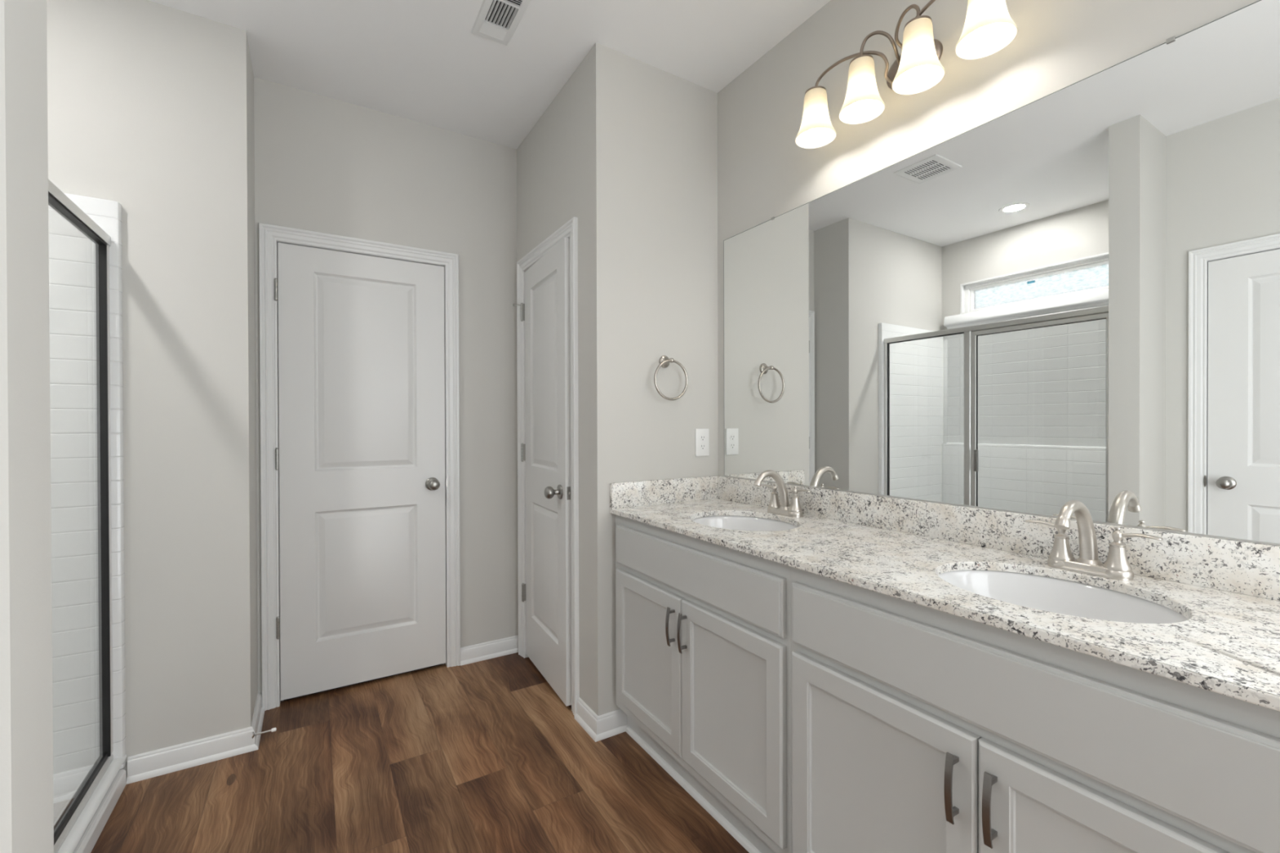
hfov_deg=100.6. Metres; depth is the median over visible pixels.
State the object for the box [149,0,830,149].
ceiling
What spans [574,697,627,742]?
baseboard
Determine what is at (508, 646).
baseboard
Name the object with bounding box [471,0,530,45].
ceiling vent
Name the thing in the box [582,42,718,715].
wall
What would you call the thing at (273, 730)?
door stop
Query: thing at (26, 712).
wall partition
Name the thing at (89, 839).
trim
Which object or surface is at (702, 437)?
receptacle
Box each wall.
[46,0,257,777]
[253,76,518,694]
[516,60,585,702]
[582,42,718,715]
[717,0,1258,475]
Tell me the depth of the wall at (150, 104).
1.92 m
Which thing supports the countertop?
on the vanity cabinet at (703, 628)
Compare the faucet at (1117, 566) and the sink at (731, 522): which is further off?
the sink at (731, 522)
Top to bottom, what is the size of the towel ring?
0.194 m
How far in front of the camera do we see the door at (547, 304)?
2.48 m
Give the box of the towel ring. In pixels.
[653,355,688,400]
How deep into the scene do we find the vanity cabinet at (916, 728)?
0.93 m
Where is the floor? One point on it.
(486, 756)
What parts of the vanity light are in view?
lamp shade, bulb, arm, bulb, lamp shade, arm, arm, bulb, lamp shade, arm, bulb, lamp shade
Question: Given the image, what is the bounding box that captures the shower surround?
[48,192,126,852]
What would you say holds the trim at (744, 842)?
attached to the vanity cabinet at (703, 628)
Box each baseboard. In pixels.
[126,691,264,784]
[460,635,518,666]
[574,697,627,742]
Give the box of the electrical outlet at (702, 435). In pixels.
[695,428,709,456]
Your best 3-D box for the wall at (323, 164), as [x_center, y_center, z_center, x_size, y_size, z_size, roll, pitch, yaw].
[-1.152,-0.141,2.694,1.280,2.743,0.135,0,0,-32]
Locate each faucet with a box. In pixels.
[753,470,811,517]
[1025,500,1163,581]
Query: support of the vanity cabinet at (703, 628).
on the floor
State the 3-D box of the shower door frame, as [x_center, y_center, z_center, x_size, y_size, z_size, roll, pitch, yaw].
[-1.437,0.245,1.212,0.051,1.782,1.400,0,0,-32]
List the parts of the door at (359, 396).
knob, strike plate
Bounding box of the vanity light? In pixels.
[795,0,1017,148]
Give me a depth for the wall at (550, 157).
2.37 m
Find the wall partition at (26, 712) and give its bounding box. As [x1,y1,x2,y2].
[0,0,53,852]
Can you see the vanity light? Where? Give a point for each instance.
(988, 28)
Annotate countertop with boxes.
[609,475,1279,711]
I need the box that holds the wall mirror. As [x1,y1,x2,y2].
[723,0,1279,546]
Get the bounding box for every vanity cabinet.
[615,515,791,852]
[791,566,1279,852]
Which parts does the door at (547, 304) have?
knob, latch plate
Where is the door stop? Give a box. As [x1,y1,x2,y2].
[252,727,276,738]
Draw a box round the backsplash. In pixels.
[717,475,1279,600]
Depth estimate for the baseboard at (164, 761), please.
1.94 m
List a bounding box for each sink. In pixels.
[691,515,797,531]
[937,569,1187,623]
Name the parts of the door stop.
rod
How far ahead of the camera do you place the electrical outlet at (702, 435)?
2.37 m
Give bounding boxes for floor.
[90,652,748,852]
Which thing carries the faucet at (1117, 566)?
on the countertop
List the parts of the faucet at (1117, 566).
lever, handle, spout, plate, handle, lever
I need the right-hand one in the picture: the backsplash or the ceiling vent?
the backsplash
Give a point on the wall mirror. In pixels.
(1072, 293)
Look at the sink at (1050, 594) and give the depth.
1.21 m
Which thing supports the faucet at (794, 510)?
on the countertop
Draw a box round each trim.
[73,769,126,852]
[625,726,760,852]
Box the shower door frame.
[48,178,113,852]
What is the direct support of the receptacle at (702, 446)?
attached to the electrical outlet at (702, 435)
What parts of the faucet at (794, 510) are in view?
lever, spout, handle, plate, handle, lever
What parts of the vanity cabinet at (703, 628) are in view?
door, handle, handle, drawer, door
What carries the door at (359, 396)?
in the wall at (323, 164)
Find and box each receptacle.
[699,435,706,441]
[699,443,706,449]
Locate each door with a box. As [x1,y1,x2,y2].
[258,222,460,711]
[512,216,579,716]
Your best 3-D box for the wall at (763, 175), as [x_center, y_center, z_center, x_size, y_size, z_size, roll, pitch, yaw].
[1.241,-0.140,1.099,0.120,2.743,3.413,0,0,-32]
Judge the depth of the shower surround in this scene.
1.77 m

